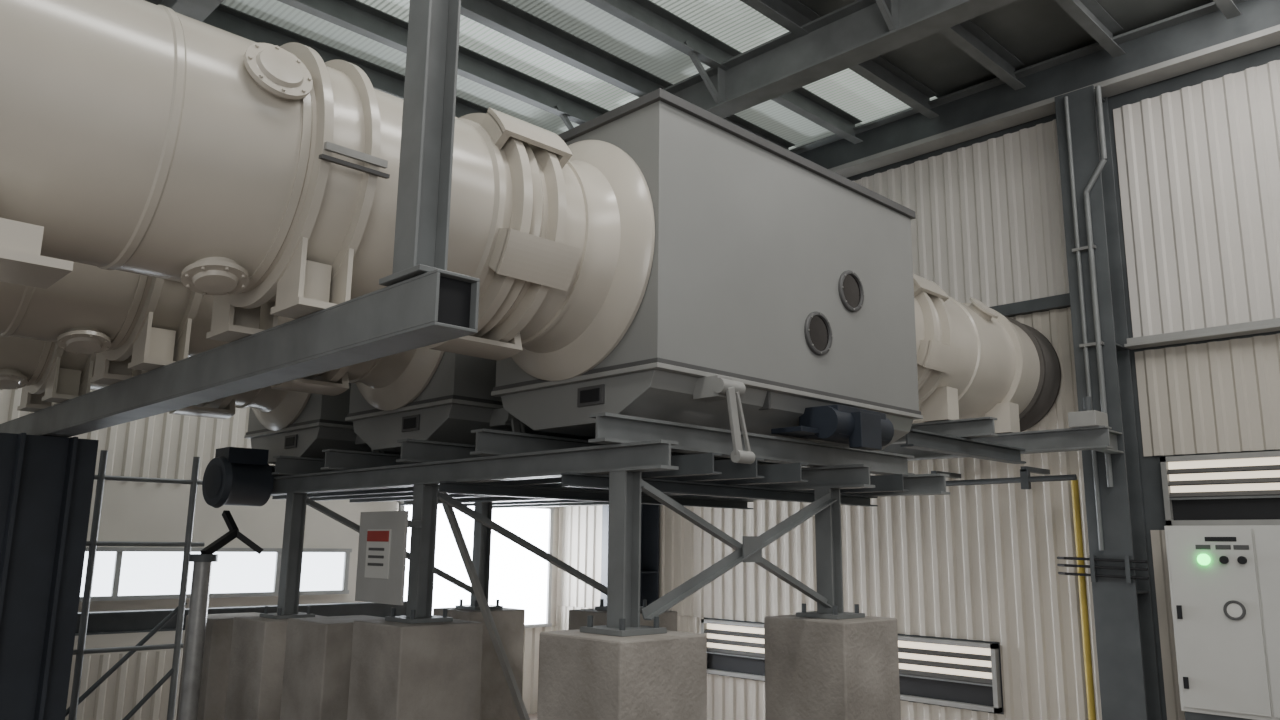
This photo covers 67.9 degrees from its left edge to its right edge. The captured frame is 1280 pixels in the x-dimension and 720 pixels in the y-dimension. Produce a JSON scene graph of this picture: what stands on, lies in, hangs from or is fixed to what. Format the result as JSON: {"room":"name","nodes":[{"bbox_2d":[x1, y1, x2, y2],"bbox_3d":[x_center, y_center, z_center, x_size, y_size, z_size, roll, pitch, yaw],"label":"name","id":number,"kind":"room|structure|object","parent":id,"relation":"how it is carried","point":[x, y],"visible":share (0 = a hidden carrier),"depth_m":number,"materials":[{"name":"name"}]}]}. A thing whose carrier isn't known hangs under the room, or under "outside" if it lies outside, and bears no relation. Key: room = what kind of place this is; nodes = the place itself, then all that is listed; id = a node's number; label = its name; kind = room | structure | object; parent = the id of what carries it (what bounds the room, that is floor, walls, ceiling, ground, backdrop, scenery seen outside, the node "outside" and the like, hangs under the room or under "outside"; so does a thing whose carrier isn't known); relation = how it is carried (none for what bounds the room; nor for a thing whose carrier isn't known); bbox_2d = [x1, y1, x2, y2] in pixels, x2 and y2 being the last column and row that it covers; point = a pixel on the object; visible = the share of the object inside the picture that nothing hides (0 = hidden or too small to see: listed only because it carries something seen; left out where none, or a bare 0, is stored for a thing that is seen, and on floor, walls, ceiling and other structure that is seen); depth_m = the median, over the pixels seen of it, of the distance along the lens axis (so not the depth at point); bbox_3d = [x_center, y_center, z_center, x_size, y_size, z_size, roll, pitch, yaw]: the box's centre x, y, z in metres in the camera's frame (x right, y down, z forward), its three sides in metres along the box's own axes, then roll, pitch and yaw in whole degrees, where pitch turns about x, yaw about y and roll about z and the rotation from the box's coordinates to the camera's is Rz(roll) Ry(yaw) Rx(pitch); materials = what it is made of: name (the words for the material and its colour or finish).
{"room":"industrial hall","nodes":[
{"label":"industrial hall","id":0,"kind":"room"},
{"bbox_2d":[145,0,223,21],"bbox_3d":[-0.900,-4.014,5.031,0.807,0.559,17.300,11,-15,-43],"label":"rafter","id":1,"kind":"object","parent":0,"point":[199,10],"depth_m":8.42,"materials":[{"name":"grey metal"}]},
{"bbox_2d":[0,388,558,719],"bbox_3d":[-6.396,0.497,11.080,14.200,8.300,0.150,11,-15,-43],"label":"wall","id":2,"kind":"structure","parent":0,"point":[164,445],"depth_m":11.45,"materials":[{"name":"beige metal"}]},
{"bbox_2d":[79,547,351,601],"bbox_3d":[-5.360,2.599,11.608,3.900,0.600,0.100,11,-15,-43],"label":"window","id":3,"kind":"structure","parent":2,"relation":"in","point":[120,573],"depth_m":11.70,"materials":[{"name":"white glass"}]},
{"bbox_2d":[397,501,554,627],"bbox_3d":[-2.450,3.128,14.411,2.850,1.900,0.100,11,-15,-43],"label":"window","id":4,"kind":"structure","parent":2,"relation":"in","point":[520,578],"depth_m":14.80,"materials":[{"name":"white glass"}]},
{"bbox_2d":[528,713,536,719],"bbox_3d":[-0.372,3.598,4.383,14.500,0.200,17.600,11,-15,-43],"label":"floor","id":5,"kind":"structure","parent":0,"point":[531,716],"depth_m":14.53,"materials":[{"name":"concrete"}]},
{"bbox_2d":[0,433,98,719],"bbox_3d":[-5.059,2.331,7.630,0.780,3.415,0.780,11,-15,-43],"label":"steel column","id":6,"kind":"structure","parent":5,"relation":"on","point":[46,482],"depth_m":7.61,"materials":[{"name":"grey metal"}]},
{"bbox_2d":[0,269,479,437],"bbox_3d":[-3.797,0.332,6.832,0.200,0.225,8.800,11,-15,-43],"label":"support beam","id":7,"kind":"structure","parent":6,"relation":"on","point":[435,306],"depth_m":4.61,"materials":[{"name":"grey metal"}]},
{"bbox_2d":[0,336,310,430],"bbox_3d":[-6.201,-0.640,6.463,7.825,1.645,1.590,11,-15,-43],"label":"vessel","id":8,"kind":"object","parent":7,"relation":"on","point":[48,375],"visible":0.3,"depth_m":7.50,"materials":[{"name":"metal"}]},
{"bbox_2d":[0,262,443,410],"bbox_3d":[-4.731,-0.909,4.988,7.825,1.645,1.590,11,-15,-43],"label":"vessel","id":9,"kind":"object","parent":7,"relation":"on","point":[134,324],"visible":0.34,"depth_m":5.93,"materials":[{"name":"metal"}]},
{"bbox_2d":[0,0,654,380],"bbox_3d":[-3.261,-1.178,3.513,7.825,1.645,1.590,11,-15,-43],"label":"vessel","id":10,"kind":"object","parent":7,"relation":"on","point":[142,137],"visible":0.79,"depth_m":4.33,"materials":[{"name":"metal"}]},
{"bbox_2d":[65,450,204,719],"bbox_3d":[-4.779,2.560,8.750,1.300,3.400,0.102,11,-15,-43],"label":"frame","id":11,"kind":"object","parent":5,"relation":"on","point":[101,477],"visible":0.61,"depth_m":8.83,"materials":[{"name":"grey metal"}]},
{"bbox_2d":[176,612,259,719],"bbox_3d":[-3.817,3.336,8.755,0.660,1.900,0.660,11,-15,-43],"label":"pedestal","id":12,"kind":"object","parent":5,"relation":"on","point":[219,627],"visible":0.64,"depth_m":8.47,"materials":[{"name":"grey concrete"}]},
{"bbox_2d":[178,510,263,719],"bbox_3d":[-3.478,2.660,7.740,0.423,2.849,0.527,-1,-11,9],"label":"post","id":13,"kind":"object","parent":5,"relation":"on","point":[202,565],"visible":1,"depth_m":7.67,"materials":[{"name":"metal"}]},
{"bbox_2d":[75,601,406,635],"bbox_3d":[-4.627,3.784,10.927,4.950,1.830,0.200,11,-15,-43],"label":"beam","id":14,"kind":"structure","parent":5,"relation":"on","point":[132,621],"depth_m":10.51,"materials":[{"name":"metal"}]},
{"bbox_2d":[224,615,327,719],"bbox_3d":[-3.047,3.171,7.987,0.660,1.950,0.660,11,-15,-43],"label":"pedestal","id":15,"kind":"object","parent":5,"relation":"on","point":[258,644],"visible":0.49,"depth_m":7.77,"materials":[{"name":"grey concrete"}]},
{"bbox_2d":[259,412,949,636],"bbox_3d":[-0.924,1.556,8.261,3.350,1.373,6.100,11,-15,-43],"label":"support frame","id":16,"kind":"object","parent":15,"relation":"on","point":[631,462],"visible":0.93,"depth_m":6.66,"materials":[{"name":"grey metal"}]},
{"bbox_2d":[202,447,273,507],"bbox_3d":[-3.591,1.066,8.512,0.489,0.530,0.468,11,-15,-43],"label":"motor","id":17,"kind":"object","parent":16,"relation":"attached to","point":[237,476],"visible":0.99,"depth_m":8.39,"materials":[{"name":"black metal"}]},
{"bbox_2d":[244,383,400,463],"bbox_3d":[-2.245,0.288,10.016,3.010,2.238,1.890,11,-15,-43],"label":"enclosure","id":18,"kind":"object","parent":16,"relation":"on","point":[321,425],"visible":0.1,"depth_m":8.66,"materials":[{"name":"metal"}]},
{"bbox_2d":[355,511,421,604],"bbox_3d":[-1.613,1.341,6.475,0.385,0.600,0.600,11,-15,-43],"label":"control box","id":19,"kind":"object","parent":16,"relation":"attached to","point":[382,547],"visible":1,"depth_m":6.32,"materials":[{"name":"grey metal"}]},
{"bbox_2d":[345,351,594,451],"bbox_3d":[-0.775,0.020,8.541,3.010,2.238,1.890,11,-15,-43],"label":"enclosure","id":20,"kind":"object","parent":16,"relation":"on","point":[457,400],"visible":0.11,"depth_m":7.20,"materials":[{"name":"metal"}]},
{"bbox_2d":[491,88,922,463],"bbox_3d":[0.695,-0.249,7.065,3.010,2.238,1.890,11,-15,-43],"label":"enclosure","id":21,"kind":"object","parent":16,"relation":"on","point":[778,299],"visible":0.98,"depth_m":6.27,"materials":[{"name":"metal"}]},
{"bbox_2d":[280,615,384,719],"bbox_3d":[-2.312,3.012,7.254,0.660,2.000,0.660,11,-15,-43],"label":"pedestal","id":22,"kind":"object","parent":5,"relation":"on","point":[318,650],"visible":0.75,"depth_m":7.06,"materials":[{"name":"grey concrete"}]},
{"bbox_2d":[347,619,483,719],"bbox_3d":[-1.577,2.853,6.521,0.660,2.050,0.660,11,-15,-43],"label":"pedestal","id":23,"kind":"object","parent":5,"relation":"on","point":[399,671],"visible":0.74,"depth_m":6.42,"materials":[{"name":"grey concrete"}]},
{"bbox_2d":[433,607,524,719],"bbox_3d":[-1.626,3.453,9.351,0.660,1.950,0.660,11,-15,-43],"label":"pedestal","id":24,"kind":"object","parent":5,"relation":"on","point":[497,702],"visible":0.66,"depth_m":9.24,"materials":[{"name":"grey concrete"}]},
{"bbox_2d":[440,493,529,719],"bbox_3d":[-1.120,2.705,8.216,1.576,3.038,0.085,11,-15,-43],"label":"diagonal strut","id":25,"kind":"object","parent":5,"relation":"on","point":[450,514],"visible":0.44,"depth_m":8.12,"materials":[{"name":"metal"}]},
{"bbox_2d":[537,629,706,719],"bbox_3d":[-0.106,2.550,5.052,0.660,2.120,0.660,11,-15,-43],"label":"pedestal","id":26,"kind":"object","parent":5,"relation":"on","point":[582,675],"visible":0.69,"depth_m":4.99,"materials":[{"name":"grey concrete"}]},
{"bbox_2d":[568,608,676,630],"bbox_3d":[-0.156,3.135,7.885,0.660,2.050,0.660,11,-15,-43],"label":"pedestal","id":27,"kind":"object","parent":5,"relation":"on","point":[577,617],"visible":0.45,"depth_m":7.96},
{"bbox_2d":[601,504,658,605],"bbox_3d":[-0.129,1.653,14.160,0.500,7.355,0.700,11,-15,-43],"label":"wall column","id":28,"kind":"structure","parent":5,"relation":"on","point":[649,570],"depth_m":13.96,"materials":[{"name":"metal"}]},
{"bbox_2d":[764,614,900,719],"bbox_3d":[1.315,2.832,6.416,0.660,2.120,0.660,11,-15,-43],"label":"pedestal","id":29,"kind":"object","parent":5,"relation":"on","point":[816,668],"visible":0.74,"depth_m":6.33,"materials":[{"name":"grey concrete"}]},
{"bbox_2d":[1071,480,1095,719],"bbox_3d":[4.398,2.838,9.345,0.067,3.300,0.070,11,-15,-43],"label":"conduit","id":30,"kind":"object","parent":5,"relation":"on","point":[1074,483],"visible":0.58,"depth_m":9.40,"materials":[{"name":"yellow metal"}]},
{"bbox_2d":[1054,85,1161,719],"bbox_3d":[4.674,0.799,9.465,0.400,7.355,0.400,11,-15,-43],"label":"wall column","id":31,"kind":"structure","parent":5,"relation":"on","point":[1123,612],"depth_m":9.38,"materials":[{"name":"metal"}]},
{"bbox_2d":[801,426,1123,466],"bbox_3d":[1.754,1.242,11.627,0.660,0.200,7.800,11,-15,-43],"label":"support beam","id":32,"kind":"structure","parent":31,"relation":"attached to","point":[1096,438],"depth_m":9.11,"materials":[{"name":"grey metal"}]},
{"bbox_2d":[900,429,1025,463],"bbox_3d":[2.922,0.784,8.463,2.100,0.140,0.120,11,-15,-43],"label":"support beam","id":33,"kind":"structure","parent":32,"relation":"attached to","point":[915,439],"depth_m":8.34,"materials":[{"name":"metal"}]},
{"bbox_2d":[892,417,997,443],"bbox_3d":[0.508,1.042,10.778,0.140,0.160,7.300,11,-15,-43],"label":"support beam","id":34,"kind":"structure","parent":33,"relation":"on","point":[980,427],"depth_m":8.40,"materials":[{"name":"grey metal"}]},
{"bbox_2d":[913,274,1060,433],"bbox_3d":[2.837,-0.037,9.382,3.335,1.500,1.500,11,-15,-43],"label":"vessel","id":35,"kind":"object","parent":34,"relation":"on","point":[974,360],"visible":0.53,"depth_m":9.06,"materials":[{"name":"metal"}]},
{"bbox_2d":[1068,397,1107,427],"bbox_3d":[4.186,0.495,8.885,0.300,0.280,0.250,11,-15,-43],"label":"junction box","id":36,"kind":"object","parent":32,"relation":"on","point":[1089,417],"visible":0.9,"depth_m":8.79,"materials":[{"name":"metal"}]},
{"bbox_2d":[789,0,1279,177],"bbox_3d":[4.649,-3.034,10.380,0.290,0.510,17.300,11,-15,-43],"label":"girder","id":37,"kind":"object","parent":31,"relation":"on","point":[1200,37],"visible":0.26,"depth_m":10.41,"materials":[{"name":"metal"}]},
{"bbox_2d":[1064,85,1112,549],"bbox_3d":[4.581,-0.494,9.488,0.067,4.700,0.408,11,-15,-43],"label":"cable conduit","id":38,"kind":"object","parent":31,"relation":"attached to","point":[1098,343],"visible":0.95,"depth_m":9.59,"materials":[{"name":"grey metal"}]},
{"bbox_2d":[1057,555,1148,582],"bbox_3d":[4.404,2.016,9.175,0.188,0.250,0.934,7,-13,-31],"label":"cable bundle","id":39,"kind":"object","parent":31,"relation":"attached to","point":[1128,568],"visible":1,"depth_m":9.10,"materials":[{"name":"black paint"}]},
{"bbox_2d":[1164,525,1279,719],"bbox_3d":[5.456,2.856,8.140,0.475,2.830,1.430,11,-15,-43],"label":"tall cabinet","id":40,"kind":"object","parent":5,"relation":"on","point":[1224,580],"visible":1,"depth_m":8.32,"materials":[{"name":"metal"}]},
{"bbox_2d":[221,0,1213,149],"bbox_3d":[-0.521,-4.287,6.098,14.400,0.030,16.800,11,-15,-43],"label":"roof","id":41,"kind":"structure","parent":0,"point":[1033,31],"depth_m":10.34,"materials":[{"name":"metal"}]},
{"bbox_2d":[203,0,1240,149],"bbox_3d":[-0.334,-4.228,5.526,13.900,0.280,15.870,11,-15,-43],"label":"roof","id":42,"kind":"structure","parent":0,"point":[501,16],"depth_m":10.13,"materials":[{"name":"grey metal"}]},
{"bbox_2d":[379,0,466,285],"bbox_3d":[-0.747,-2.082,4.418,0.600,3.645,0.320,11,-15,-43],"label":"post","id":43,"kind":"object","parent":42,"relation":"hanging from","point":[421,240],"visible":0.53,"depth_m":4.07,"materials":[{"name":"grey metal"}]},
{"bbox_2d":[554,0,1016,129],"bbox_3d":[2.528,-3.333,8.321,0.807,0.559,17.300,11,-15,-43],"label":"rafter","id":44,"kind":"object","parent":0,"point":[857,32],"depth_m":9.40,"materials":[{"name":"grey metal"}]},
{"bbox_2d":[556,45,1279,719],"bbox_3d":[4.731,0.405,9.907,0.144,8.300,17.400,11,-15,-43],"label":"wall","id":45,"kind":"structure","parent":0,"point":[1196,154],"depth_m":10.08,"materials":[{"name":"metal"}]},
{"bbox_2d":[701,619,1001,712],"bbox_3d":[2.341,3.658,11.595,0.100,0.700,4.210,11,-15,-43],"label":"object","id":46,"kind":"structure","parent":45,"relation":"in","point":[944,672],"depth_m":10.71,"materials":[{"name":"metal"}]},
{"bbox_2d":[931,466,1076,488],"bbox_3d":[2.320,1.562,11.635,0.570,0.230,6.100,11,-15,-43],"label":"pipe","id":47,"kind":"object","parent":45,"relation":"attached to","point":[1025,479],"visible":0.41,"depth_m":9.74,"materials":[{"name":"metal"}]},
{"bbox_2d":[989,293,1069,316],"bbox_3d":[1.636,-0.103,13.072,0.070,0.130,8.550,11,-15,-43],"label":"trim","id":48,"kind":"structure","parent":45,"relation":"attached to","point":[1063,300],"depth_m":10.36,"materials":[{"name":"metal"}]},
{"bbox_2d":[1124,318,1279,349],"bbox_3d":[7.809,-0.695,6.677,0.190,0.100,8.270,11,-15,-43],"label":"trim","id":49,"kind":"structure","parent":45,"relation":"attached to","point":[1269,325],"depth_m":9.06,"materials":[{"name":"metal"}]},
{"bbox_2d":[1160,451,1279,525],"bbox_3d":[5.752,1.155,8.567,0.090,0.660,1.880,11,-15,-43],"label":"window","id":50,"kind":"structure","parent":45,"relation":"in","point":[1228,488],"depth_m":8.88,"materials":[{"name":"metal"}]}
]}

